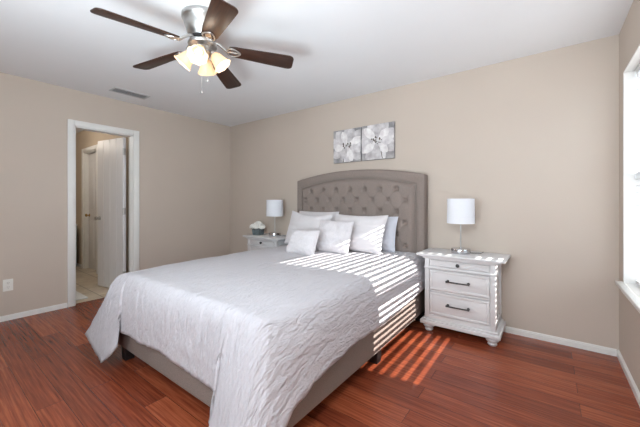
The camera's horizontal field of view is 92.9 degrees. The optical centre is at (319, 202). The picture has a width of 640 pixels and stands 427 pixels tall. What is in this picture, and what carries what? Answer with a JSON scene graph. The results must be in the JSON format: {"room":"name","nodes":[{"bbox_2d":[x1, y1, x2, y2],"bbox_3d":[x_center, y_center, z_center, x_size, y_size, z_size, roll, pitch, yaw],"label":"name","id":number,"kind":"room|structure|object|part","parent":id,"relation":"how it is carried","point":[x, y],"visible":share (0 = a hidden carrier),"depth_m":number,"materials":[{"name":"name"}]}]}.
{"room":"bedroom","nodes":[
{"label":"bedroom","id":0,"kind":"room"},
{"bbox_2d":[76,130,128,272],"bbox_3d":[-3.926,-0.052,5.254,3.780,2.440,0.100,0,0,37],"label":"wall","id":1,"kind":"structure","parent":0,"point":[84,139],"depth_m":5.33,"materials":[{"name":"beige paint"}]},
{"bbox_2d":[81,144,97,273],"bbox_3d":[-3.879,0.113,5.207,0.800,2.110,0.118,0,0,37],"label":"trim","id":2,"kind":"structure","parent":1,"relation":"attached to","point":[84,152],"depth_m":5.37,"materials":[{"name":"white wood"}]},
{"bbox_2d":[85,152,95,269],"bbox_3d":[-3.877,0.153,5.210,0.610,2.010,0.101,0,0,37],"label":"door","id":3,"kind":"structure","parent":1,"relation":"in","point":[92,157],"depth_m":5.27,"materials":[{"name":"white paint"}]},
{"bbox_2d":[0,72,229,315],"bbox_3d":[-2.922,-0.052,3.341,0.120,2.440,4.550,0,0,37],"label":"wall","id":4,"kind":"structure","parent":0,"point":[184,161],"depth_m":3.38,"materials":[{"name":"beige paint"}]},
{"bbox_2d":[3,279,12,291],"bbox_3d":[-3.087,0.820,3.011,0.009,0.116,0.072,0,0,37],"label":"wall outlet","id":5,"kind":"object","parent":4,"relation":"attached to","point":[8,283],"visible":1,"depth_m":3.01,"materials":[{"name":"white plastic"}]},
{"bbox_2d":[0,303,66,321],"bbox_3d":[-3.460,1.142,2.510,0.013,0.052,2.175,0,0,37],"label":"baseboard","id":6,"kind":"structure","parent":4,"relation":"attached to","point":[64,305],"depth_m":3.15,"materials":[{"name":"white wood"}]},
{"bbox_2d":[67,119,138,306],"bbox_3d":[-2.639,0.121,3.719,0.156,2.095,0.741,0,0,37],"label":"trim","id":7,"kind":"structure","parent":4,"relation":"attached to","point":[72,125],"depth_m":3.52,"materials":[{"name":"white wood"}]},
{"bbox_2d":[94,137,125,287],"bbox_3d":[-2.814,0.154,4.112,0.603,2.005,0.175,0,0,27],"label":"door","id":8,"kind":"structure","parent":4,"relation":"in","point":[111,217],"depth_m":4.08,"materials":[{"name":"white paint"}]},
{"bbox_2d":[0,0,632,132],"bbox_3d":[-2.408,-1.322,3.081,8.814,0.100,4.750,0,0,37],"label":"ceiling","id":9,"kind":"structure","parent":0,"point":[340,50],"depth_m":2.45,"materials":[{"name":"white paint"}]},
{"bbox_2d":[109,87,150,99],"bbox_3d":[-2.212,-1.267,3.547,0.170,0.009,0.380,0,0,37],"label":"ceiling vent","id":10,"kind":"object","parent":9,"relation":"in","point":[114,89],"visible":1,"depth_m":3.54,"materials":[{"name":"grey metal"}]},
{"bbox_2d":[90,0,293,93],"bbox_3d":[-0.835,-1.004,2.064,1.208,0.536,1.172,0,0,37],"label":"ceiling fan","id":11,"kind":"object","parent":9,"relation":"hanging from","point":[204,25],"visible":1,"depth_m":2.01,"materials":[{"name":"brown wood"}]},
{"bbox_3d":[-1.061,-1.040,1.785,0.140,0.007,0.455,17,15,38],"label":"blade","id":12,"kind":"part","parent":11,"relation":"part of","materials":[{"name":"brown wood"}]},
{"bbox_3d":[-1.172,-1.040,2.238,0.455,0.007,0.140,-5,11,22],"label":"blade","id":13,"kind":"part","parent":11,"relation":"part of","materials":[{"name":"brown wood"}]},
{"bbox_3d":[-0.908,-0.980,2.075,0.138,0.098,0.138,40,-5,-6],"label":"lamp shade","id":14,"kind":"part","parent":11,"relation":"part of","materials":[{"name":"beige glass"}]},
{"bbox_3d":[-0.792,-0.980,1.986,0.138,0.098,0.138,0,-40,-7],"label":"lamp shade","id":15,"kind":"part","parent":11,"relation":"part of","materials":[{"name":"beige glass"}]},
{"bbox_3d":[-0.793,-0.990,1.994,0.046,0.066,0.046,0,-40,-7],"label":"bulb","id":16,"kind":"part","parent":11,"relation":"part of","materials":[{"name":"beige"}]},
{"bbox_3d":[-0.818,-0.980,2.191,0.138,0.098,0.138,0,40,-7],"label":"lamp shade","id":17,"kind":"part","parent":11,"relation":"part of","materials":[{"name":"beige glass"}]},
{"bbox_3d":[-0.596,-1.040,1.751,0.140,0.007,0.455,15,-4,-32],"label":"blade","id":18,"kind":"part","parent":11,"relation":"part of","materials":[{"name":"brown wood"}]},
{"bbox_3d":[-0.702,-0.980,2.101,0.138,0.098,0.138,-40,5,-6],"label":"lamp shade","id":19,"kind":"part","parent":11,"relation":"part of","materials":[{"name":"beige glass"}]},
{"bbox_3d":[-0.776,-1.040,2.484,0.140,0.007,0.455,-13,-5,3],"label":"blade","id":20,"kind":"part","parent":11,"relation":"part of","materials":[{"name":"brown wood"}]},
{"bbox_3d":[-0.420,-1.040,2.183,0.455,0.007,0.140,5,-14,-14],"label":"blade","id":21,"kind":"part","parent":11,"relation":"part of","materials":[{"name":"brown wood"}]},
{"bbox_2d":[0,266,639,426],"bbox_3d":[-2.408,1.218,3.081,8.814,0.100,4.750,0,0,37],"label":"floor","id":22,"kind":"structure","parent":0,"point":[51,375],"depth_m":1.94,"materials":[{"name":"red wood"}]},
{"bbox_2d":[76,224,77,261],"bbox_3d":[-4.571,0.781,5.393,0.361,0.775,0.360,0,0,37],"label":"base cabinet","id":23,"kind":"object","parent":22,"relation":"on","point":[76,224],"visible":0.05,"depth_m":5.44,"materials":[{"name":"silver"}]},
{"bbox_2d":[76,291,87,299],"bbox_3d":[-3.208,1.161,3.692,0.600,0.014,0.480,0,0,37],"label":"bath mat","id":24,"kind":"object","parent":22,"relation":"on","point":[79,296],"visible":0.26,"depth_m":3.73,"materials":[{"name":"white fabric"}]},
{"bbox_2d":[243,233,287,250],"bbox_3d":[-0.683,0.816,4.222,0.704,0.704,0.424,0,0,37],"label":"nightstand","id":25,"kind":"object","parent":22,"relation":"on","point":[255,242],"visible":0.26,"depth_m":4.08,"materials":[{"name":"white paint"}]},
{"bbox_3d":[-0.785,0.694,4.086,0.475,0.173,0.019,0,0,37],"label":"drawer","id":26,"kind":"part","parent":25,"relation":"part of","materials":[{"name":"white paint"}]},
{"bbox_2d":[249,221,265,234],"bbox_3d":[-0.896,0.366,4.354,0.226,0.197,0.226,0,0,-16],"label":"flower arrangement","id":27,"kind":"object","parent":25,"relation":"on","point":[257,228],"visible":1,"depth_m":4.31,"materials":[{"name":"white plant"}]},
{"bbox_3d":[-0.887,0.423,4.366,0.132,0.082,0.132,0,0,25],"label":"pot","id":28,"kind":"part","parent":27,"relation":"part of","materials":[{"name":"grey ceramic"}]},
{"bbox_3d":[-0.785,0.544,4.086,0.475,0.050,0.019,0,0,37],"label":"drawer","id":29,"kind":"part","parent":25,"relation":"part of","materials":[{"name":"white paint"}]},
{"bbox_3d":[-0.678,0.494,4.229,0.650,0.024,0.404,0,0,37],"label":"cornice","id":30,"kind":"part","parent":25,"relation":"part of","materials":[{"name":"white paint"}]},
{"bbox_2d":[266,200,282,236],"bbox_3d":[-0.579,0.216,4.179,0.326,0.497,0.234,0,0,18],"label":"table lamp","id":31,"kind":"object","parent":25,"relation":"on","point":[274,208],"visible":0.97,"depth_m":4.10,"materials":[{"name":"white fabric"}]},
{"bbox_3d":[-0.623,0.080,4.194,0.234,0.225,0.234,0,0,37],"label":"lamp shade","id":32,"kind":"part","parent":31,"relation":"part of","materials":[{"name":"white fabric"}]},
{"bbox_2d":[118,170,427,426],"bbox_3d":[-0.240,0.396,2.735,1.744,1.545,2.263,0,0,37],"label":"frame","id":33,"kind":"object","parent":22,"relation":"on","point":[403,195],"visible":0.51,"depth_m":3.11,"materials":[{"name":"beige fabric"}]},
{"bbox_3d":[-1.436,1.112,2.280,0.072,0.112,0.072,0,0,37],"label":"leg","id":34,"kind":"part","parent":33,"relation":"part of","materials":[{"name":"black wood"}]},
{"bbox_3d":[-0.904,0.943,1.847,1.654,0.240,0.045,0,0,37],"label":"foot rail","id":35,"kind":"part","parent":33,"relation":"part of","materials":[{"name":"beige fabric"}]},
{"bbox_2d":[85,245,424,426],"bbox_3d":[-0.334,0.821,2.654,2.097,0.645,2.403,0,0,37],"label":"quilt","id":36,"kind":"object","parent":33,"relation":"on","point":[258,328],"visible":0.92,"depth_m":1.72,"materials":[{"name":"grey fabric"}]},
{"bbox_2d":[286,229,319,254],"bbox_3d":[-0.174,0.397,3.020,0.352,0.242,0.173,0,0,33],"label":"cushion","id":37,"kind":"object","parent":36,"relation":"on","point":[300,241],"visible":0.98,"depth_m":2.96,"materials":[{"name":"white fabric"}]},
{"bbox_2d":[284,210,332,243],"bbox_3d":[-0.152,0.316,3.577,0.674,0.426,0.206,0,0,41],"label":"pillow","id":38,"kind":"object","parent":36,"relation":"on","point":[299,221],"visible":0.48,"depth_m":3.55,"materials":[{"name":"white fabric"}]},
{"bbox_2d":[299,211,338,220],"bbox_3d":[-0.044,0.317,3.749,0.622,0.412,0.163,0,0,35],"label":"pillow","id":39,"kind":"object","parent":36,"relation":"on","point":[302,212],"visible":0.1,"depth_m":3.71,"materials":[{"name":"white fabric"}]},
{"bbox_2d":[315,219,353,254],"bbox_3d":[0.138,0.348,3.092,0.400,0.331,0.192,0,0,36],"label":"cushion","id":40,"kind":"object","parent":36,"relation":"on","point":[334,236],"visible":0.96,"depth_m":3.02,"materials":[{"name":"white fabric"}]},
{"bbox_2d":[335,214,387,254],"bbox_3d":[0.386,0.319,3.191,0.645,0.379,0.228,0,0,35],"label":"pillow","id":41,"kind":"object","parent":36,"relation":"on","point":[367,231],"visible":0.73,"depth_m":3.06,"materials":[{"name":"white fabric"}]},
{"bbox_2d":[350,215,397,252],"bbox_3d":[0.533,0.331,3.309,0.642,0.365,0.166,0,0,38],"label":"pillow","id":42,"kind":"object","parent":36,"relation":"on","point":[388,241],"visible":0.23,"depth_m":3.13,"materials":[{"name":"white fabric"}]},
{"bbox_3d":[0.408,0.943,2.183,0.045,0.240,2.155,0,0,37],"label":"rail","id":43,"kind":"part","parent":33,"relation":"part of","materials":[{"name":"beige fabric"}]},
{"bbox_3d":[0.391,0.233,3.591,1.523,1.031,0.138,0,0,37],"label":"tufted panel","id":44,"kind":"part","parent":33,"relation":"part of","materials":[{"name":"beige fabric"}]},
{"bbox_3d":[0.405,1.112,2.232,0.072,0.112,0.072,0,0,37],"label":"leg","id":45,"kind":"part","parent":33,"relation":"part of","materials":[{"name":"black wood"}]},
{"bbox_3d":[0.986,1.112,3.009,0.072,0.112,0.072,0,0,37],"label":"leg","id":46,"kind":"part","parent":33,"relation":"part of","materials":[{"name":"black wood"}]},
{"bbox_2d":[416,247,510,346],"bbox_3d":[1.287,0.816,2.748,0.704,0.704,0.424,0,0,37],"label":"nightstand","id":47,"kind":"object","parent":22,"relation":"on","point":[463,292],"visible":1,"depth_m":2.59,"materials":[{"name":"white paint"}]},
{"bbox_3d":[1.172,0.901,2.595,0.192,0.024,0.040,0,0,37],"label":"handle","id":48,"kind":"part","parent":47,"relation":"part of","materials":[{"name":"grey metal"}]},
{"bbox_3d":[1.172,0.690,2.595,0.192,0.024,0.040,0,0,37],"label":"handle","id":49,"kind":"part","parent":47,"relation":"part of","materials":[{"name":"grey metal"}]},
{"bbox_3d":[1.185,0.905,2.612,0.475,0.195,0.019,0,0,37],"label":"drawer","id":50,"kind":"part","parent":47,"relation":"part of","materials":[{"name":"white paint"}]},
{"bbox_3d":[1.185,0.694,2.612,0.475,0.173,0.019,0,0,37],"label":"drawer","id":51,"kind":"part","parent":47,"relation":"part of","materials":[{"name":"white paint"}]},
{"bbox_3d":[1.185,0.544,2.612,0.475,0.050,0.019,0,0,37],"label":"drawer","id":52,"kind":"part","parent":47,"relation":"part of","materials":[{"name":"white paint"}]},
{"bbox_3d":[1.292,0.494,2.755,0.650,0.024,0.404,0,0,37],"label":"cornice","id":53,"kind":"part","parent":47,"relation":"part of","materials":[{"name":"white paint"}]},
{"bbox_3d":[1.199,0.588,2.631,0.580,0.012,0.070,0,0,37],"label":"waist moulding","id":54,"kind":"part","parent":47,"relation":"part of","materials":[{"name":"white paint"}]},
{"bbox_2d":[447,199,482,254],"bbox_3d":[1.329,0.216,2.764,0.326,0.497,0.234,0,0,18],"label":"table lamp","id":55,"kind":"object","parent":47,"relation":"on","point":[459,211],"visible":1,"depth_m":2.69,"materials":[{"name":"white fabric"}]},
{"bbox_3d":[1.285,0.080,2.779,0.234,0.225,0.234,0,0,37],"label":"lamp shade","id":56,"kind":"part","parent":55,"relation":"part of","materials":[{"name":"white fabric"}]},
{"bbox_2d":[230,34,618,349],"bbox_3d":[0.469,-0.052,3.771,5.034,2.440,0.200,0,0,37],"label":"wall","id":57,"kind":"structure","parent":0,"point":[533,140],"depth_m":2.70,"materials":[{"name":"beige paint"}]},
{"bbox_2d":[333,127,361,163],"bbox_3d":[0.329,-0.688,3.712,0.393,0.403,0.056,0,0,37],"label":"picture","id":58,"kind":"object","parent":57,"relation":"attached to","point":[347,143],"visible":1,"depth_m":3.69,"materials":[{"name":"grey paper"}]},
{"bbox_2d":[362,121,394,160],"bbox_3d":[0.655,-0.690,3.467,0.403,0.404,0.056,0,0,37],"label":"picture","id":59,"kind":"object","parent":57,"relation":"attached to","point":[378,140],"visible":1,"depth_m":3.44,"materials":[{"name":"grey fabric"}]},
{"bbox_2d":[424,313,616,356],"bbox_3d":[0.373,1.142,3.709,4.688,0.052,0.013,0,0,37],"label":"baseboard","id":60,"kind":"structure","parent":57,"relation":"attached to","point":[572,343],"depth_m":2.49,"materials":[{"name":"white wood"}]},
{"bbox_2d":[619,0,639,391],"bbox_3d":[0.961,-0.052,0.436,0.150,2.440,4.550,0,0,37],"label":"wall","id":61,"kind":"structure","parent":0,"point":[629,35],"depth_m":2.09,"materials":[{"name":"beige paint"}]},
{"bbox_2d":[615,44,639,312],"bbox_3d":[1.895,-0.142,1.721,0.186,1.561,1.096,0,0,37],"label":"window","id":62,"kind":"structure","parent":61,"relation":"in","point":[628,286],"depth_m":2.13,"materials":[{"name":"white plastic"}]},
{"bbox_3d":[1.895,0.603,1.721,0.186,0.070,1.096,0,0,37],"label":"sill","id":63,"kind":"part","parent":62,"relation":"part of","materials":[{"name":"white wood"}]},
{"bbox_2d":[635,64,639,285],"bbox_3d":[1.912,-0.177,1.708,0.070,1.468,0.970,0,0,37],"label":"window blind","id":64,"kind":"object","parent":62,"relation":"attached to","point":[637,71],"visible":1,"depth_m":2.05,"materials":[{"name":"white plastic"}]},
{"bbox_3d":[2.135,-0.159,1.997,0.056,1.424,0.002,0,0,37],"label":"ladder cord","id":65,"kind":"part","parent":64,"relation":"part of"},
{"bbox_2d":[617,350,639,406],"bbox_3d":[0.956,1.142,0.565,0.013,0.052,4.350,0,0,37],"label":"baseboard","id":66,"kind":"structure","parent":61,"relation":"attached to","point":[628,375],"depth_m":1.96,"materials":[{"name":"white wood"}]}
]}

